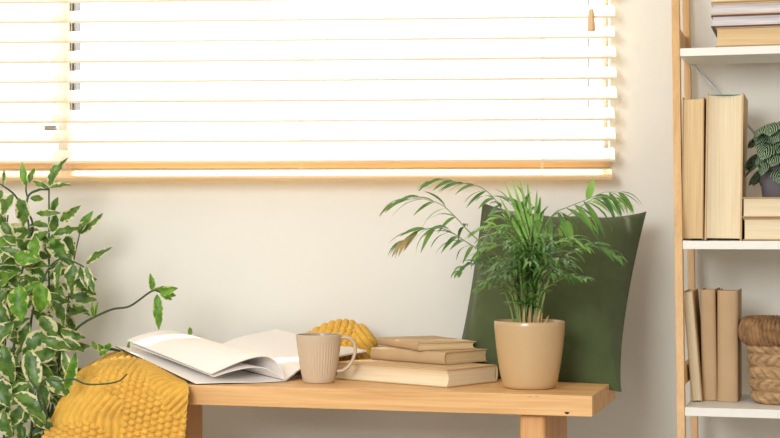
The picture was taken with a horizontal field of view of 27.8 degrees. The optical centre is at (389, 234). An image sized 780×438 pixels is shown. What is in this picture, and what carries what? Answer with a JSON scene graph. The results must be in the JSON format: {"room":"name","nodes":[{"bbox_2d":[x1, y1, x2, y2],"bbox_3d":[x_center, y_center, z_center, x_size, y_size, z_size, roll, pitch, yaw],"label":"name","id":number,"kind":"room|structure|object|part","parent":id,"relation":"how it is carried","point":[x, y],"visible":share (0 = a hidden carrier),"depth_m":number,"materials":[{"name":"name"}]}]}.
{"room":"living room","nodes":[
{"label":"living room","id":0,"kind":"room"},
{"bbox_2d":[0,0,779,437],"bbox_3d":[-0.244,-0.510,3.591,3.910,2.500,0.160,0,0,4],"label":"wall","id":1,"kind":"structure","parent":0,"point":[242,258],"depth_m":3.49,"materials":[{"name":"paint"}]},
{"bbox_2d":[0,0,609,169],"bbox_3d":[-0.477,-0.729,3.594,1.934,1.162,0.157,0,0,4],"label":"window","id":2,"kind":"structure","parent":1,"relation":"in","point":[36,27],"depth_m":3.60,"materials":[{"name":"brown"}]},
{"bbox_3d":[-0.775,-0.244,3.601,0.026,0.012,0.025,0,0,4],"label":"handle","id":3,"kind":"part","parent":2,"relation":"part of","materials":[{"name":"grey"}]},
{"bbox_3d":[-0.479,-0.157,3.564,1.934,0.019,0.097,0,0,4],"label":"sill","id":4,"kind":"part","parent":2,"relation":"part of","materials":[{"name":"brown wood"}]},
{"bbox_2d":[0,0,616,180],"bbox_3d":[-0.506,-0.739,3.462,1.994,1.242,0.081,0,0,4],"label":"window blind","id":5,"kind":"object","parent":2,"relation":"attached to","point":[541,12],"visible":1,"depth_m":3.44,"materials":[{"name":"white wood"}]},
{"bbox_3d":[-0.712,-0.720,3.480,0.005,1.180,0.045,0,0,4],"label":"ladder cord","id":6,"kind":"part","parent":5,"relation":"part of","materials":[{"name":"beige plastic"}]},
{"bbox_3d":[-0.195,-0.720,3.444,0.005,1.180,0.045,0,0,4],"label":"ladder cord","id":7,"kind":"part","parent":5,"relation":"part of","materials":[{"name":"white fabric"}]},
{"bbox_3d":[-0.510,-0.130,3.469,1.985,0.024,0.049,0,0,4],"label":"rail","id":8,"kind":"part","parent":5,"relation":"part of","materials":[{"name":"brown wood"}]},
{"bbox_3d":[0.329,-0.720,3.407,0.005,1.180,0.045,0,0,4],"label":"ladder cord","id":9,"kind":"part","parent":5,"relation":"part of","materials":[{"name":"white fabric"}]},
{"bbox_3d":[0.430,-0.459,3.365,0.017,0.047,0.017,0,0,4],"label":"cord knob","id":10,"kind":"part","parent":5,"relation":"part of","materials":[{"name":"brown wood"}]},
{"bbox_3d":[-0.473,-0.738,3.642,1.934,1.143,0.060,0,0,4],"label":"frame","id":11,"kind":"part","parent":2,"relation":"part of","materials":[{"name":"white"}]},
{"bbox_3d":[-0.250,0.780,1.704,4.100,0.080,4.208,0,0,0],"label":"floor","id":12,"kind":"structure","parent":0,"visible":0},
{"bbox_2d":[0,158,192,437],"bbox_3d":[-0.674,0.289,3.223,0.495,0.901,0.493,0,0,0],"label":"variegated plant","id":13,"kind":"object","parent":12,"relation":"on","point":[45,374],"visible":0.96,"depth_m":3.24,"materials":[{"name":"green plant"}]},
{"bbox_2d":[87,372,615,437],"bbox_3d":[-0.074,0.515,3.144,1.006,0.449,0.333,0,0,15],"label":"bench","id":14,"kind":"object","parent":12,"relation":"on","point":[543,413],"visible":0.59,"depth_m":2.97,"materials":[{"name":"brown wood"}]},
{"bbox_3d":[-0.457,0.535,3.242,0.048,0.410,0.268,0,0,15],"label":"leg","id":15,"kind":"part","parent":14,"relation":"part of","materials":[{"name":"brown wood"}]},
{"bbox_2d":[41,319,377,437],"bbox_3d":[-0.372,0.328,3.233,0.694,0.295,0.438,0,0,0],"label":"knitted throw","id":16,"kind":"object","parent":14,"relation":"on","point":[151,401],"visible":0.81,"depth_m":3.06,"materials":[{"name":"yellow fabric"}]},
{"bbox_2d":[115,329,365,384],"bbox_3d":[-0.301,0.247,3.285,0.403,0.092,0.380,0,0,-38],"label":"open magazine","id":17,"kind":"object","parent":14,"relation":"on","point":[270,356],"visible":0.9,"depth_m":3.19,"materials":[{"name":"white paper"}]},
{"bbox_2d":[296,333,356,382],"bbox_3d":[-0.133,0.243,3.117,0.110,0.094,0.092,0,0,-31],"label":"mug","id":18,"kind":"object","parent":14,"relation":"on","point":[318,353],"visible":1,"depth_m":3.08,"materials":[{"name":"beige ceramic"}]},
{"bbox_3d":[-0.085,0.235,3.109,0.040,0.074,0.013,0,0,0],"label":"handle","id":19,"kind":"part","parent":18,"relation":"part of","materials":[{"name":"beige ceramic"}]},
{"bbox_3d":[-0.074,0.310,3.144,1.006,0.038,0.333,0,0,15],"label":"seat","id":20,"kind":"part","parent":14,"relation":"part of","materials":[{"name":"brown wood"}]},
{"bbox_2d":[335,358,497,387],"bbox_3d":[0.050,0.274,3.152,0.290,0.034,0.165,0,0,40],"label":"book","id":21,"kind":"object","parent":14,"relation":"on","point":[371,370],"visible":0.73,"depth_m":3.08,"materials":[{"name":"beige paper"}]},
{"bbox_2d":[370,346,486,364],"bbox_3d":[0.080,0.244,3.220,0.205,0.025,0.135,0,0,44],"label":"book","id":22,"kind":"object","parent":21,"relation":"on","point":[442,357],"visible":0.81,"depth_m":3.16,"materials":[{"name":"paper"}]},
{"bbox_2d":[377,336,475,350],"bbox_3d":[0.074,0.223,3.255,0.133,0.016,0.200,0,0,-24],"label":"book","id":23,"kind":"object","parent":22,"relation":"on","point":[418,343],"visible":1,"depth_m":3.19,"materials":[{"name":"paper"}]},
{"bbox_2d":[379,177,642,389],"bbox_3d":[0.227,0.089,2.959,0.493,0.402,0.258,0,0,0],"label":"potted palm","id":24,"kind":"object","parent":14,"relation":"on","point":[529,347],"visible":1,"depth_m":2.96,"materials":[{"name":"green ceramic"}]},
{"bbox_2d":[494,319,564,389],"bbox_3d":[0.266,0.227,3.000,0.135,0.128,0.135,0,0,0],"label":"pot","id":25,"kind":"object","parent":24,"relation":"attached to","point":[529,351],"depth_m":2.95,"materials":[{"name":"beige ceramic"}]},
{"bbox_3d":[0.297,0.535,3.034,0.048,0.410,0.268,0,0,15],"label":"leg","id":26,"kind":"part","parent":14,"relation":"part of","materials":[{"name":"brown wood"}]},
{"bbox_2d":[462,204,645,391],"bbox_3d":[0.324,0.117,3.256,0.364,0.376,0.293,0,0,19],"label":"cushion","id":27,"kind":"object","parent":14,"relation":"on","point":[593,313],"visible":0.52,"depth_m":3.19,"materials":[{"name":"green fabric"}]},
{"bbox_2d":[671,0,779,437],"bbox_3d":[0.918,-0.070,3.124,0.750,1.620,0.542,0,0,15],"label":"shelving unit","id":28,"kind":"object","parent":12,"relation":"on","point":[746,407],"visible":0.84,"depth_m":3.17,"materials":[{"name":"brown wood"}]},
{"bbox_3d":[0.581,-0.070,3.171,0.019,1.620,0.460,0,0,8],"label":"post","id":29,"kind":"part","parent":28,"relation":"part of","materials":[{"name":"brown wood"}]},
{"bbox_3d":[0.645,-0.070,3.385,0.019,1.620,0.192,0,0,0],"label":"post","id":30,"kind":"part","parent":28,"relation":"part of","materials":[{"name":"brown wood"}]},
{"bbox_2d":[684,289,702,401],"bbox_3d":[0.623,0.223,3.217,0.038,0.223,0.150,0,0,15],"label":"book","id":31,"kind":"object","parent":28,"relation":"on","point":[691,296],"visible":0.85,"depth_m":3.15,"materials":[{"name":"beige paper"}]},
{"bbox_2d":[682,97,705,240],"bbox_3d":[0.634,-0.133,3.256,0.043,0.288,0.190,0,0,15],"label":"book","id":32,"kind":"object","parent":28,"relation":"on","point":[693,111],"visible":0.87,"depth_m":3.17,"materials":[{"name":"brown paper"}]},
{"bbox_2d":[700,287,719,400],"bbox_3d":[0.660,0.221,3.236,0.031,0.223,0.150,-1,0,15],"label":"book","id":33,"kind":"object","parent":28,"relation":"on","point":[708,297],"visible":0.83,"depth_m":3.17,"materials":[{"name":"paper"}]},
{"bbox_2d":[704,93,747,240],"bbox_3d":[0.693,-0.136,3.240,0.073,0.294,0.200,1,0,15],"label":"book","id":34,"kind":"object","parent":28,"relation":"on","point":[726,115],"visible":0.97,"depth_m":3.16,"materials":[{"name":"beige paper"}]},
{"bbox_2d":[717,288,741,401],"bbox_3d":[0.694,0.222,3.216,0.041,0.222,0.150,0,0,15],"label":"book","id":35,"kind":"object","parent":28,"relation":"on","point":[729,302],"visible":0.99,"depth_m":3.15,"materials":[{"name":"paper"}]},
{"bbox_2d":[716,25,779,46],"bbox_3d":[0.816,-0.405,3.279,0.260,0.040,0.180,0,0,15],"label":"book","id":36,"kind":"object","parent":28,"relation":"on","point":[749,35],"visible":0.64,"depth_m":3.21,"materials":[{"name":"brown paper"}]},
{"bbox_2d":[711,13,779,36],"bbox_3d":[0.812,-0.438,3.280,0.270,0.024,0.180,0,0,15],"label":"book","id":37,"kind":"object","parent":36,"relation":"on","point":[771,19],"visible":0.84,"depth_m":3.21,"materials":[{"name":"white paper"}]},
{"bbox_2d":[711,1,779,15],"bbox_3d":[0.812,-0.463,3.280,0.270,0.024,0.180,0,0,15],"label":"book","id":38,"kind":"object","parent":37,"relation":"on","point":[764,7],"visible":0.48,"depth_m":3.21,"materials":[{"name":"white paper"}]},
{"bbox_2d":[711,0,779,2],"bbox_3d":[0.803,-0.488,3.283,0.250,0.026,0.180,0,0,15],"label":"book","id":39,"kind":"object","parent":38,"relation":"on","point":[714,1],"visible":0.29,"depth_m":3.22,"materials":[{"name":"brown paper"}]},
{"bbox_2d":[738,315,779,404],"bbox_3d":[0.809,0.249,3.145,0.222,0.169,0.213,0,0,15],"label":"woven basket","id":40,"kind":"object","parent":28,"relation":"on","point":[760,334],"visible":1,"depth_m":3.08,"materials":[{"name":"wicker"}]},
{"bbox_2d":[743,218,779,240],"bbox_3d":[0.823,-0.011,3.178,0.210,0.045,0.150,0,0,15],"label":"book","id":41,"kind":"object","parent":28,"relation":"on","point":[756,229],"visible":1,"depth_m":3.13,"materials":[{"name":"brown paper"}]},
{"bbox_2d":[742,197,779,217],"bbox_3d":[0.818,-0.055,3.175,0.205,0.041,0.145,0,0,15],"label":"book","id":42,"kind":"object","parent":41,"relation":"on","point":[754,207],"visible":0.97,"depth_m":3.13,"materials":[{"name":"brown paper"}]},
{"bbox_2d":[745,121,779,196],"bbox_3d":[0.792,-0.152,3.175,0.141,0.153,0.169,0,0,0],"label":"plant","id":43,"kind":"object","parent":42,"relation":"on","point":[767,158],"visible":0.96,"depth_m":3.13,"materials":[{"name":"green plant"}]},
{"bbox_3d":[0.779,-0.108,3.169,0.073,0.065,0.073,0,0,0],"label":"pot","id":44,"kind":"part","parent":43,"relation":"part of","materials":[{"name":"grey ceramic"}]}
]}

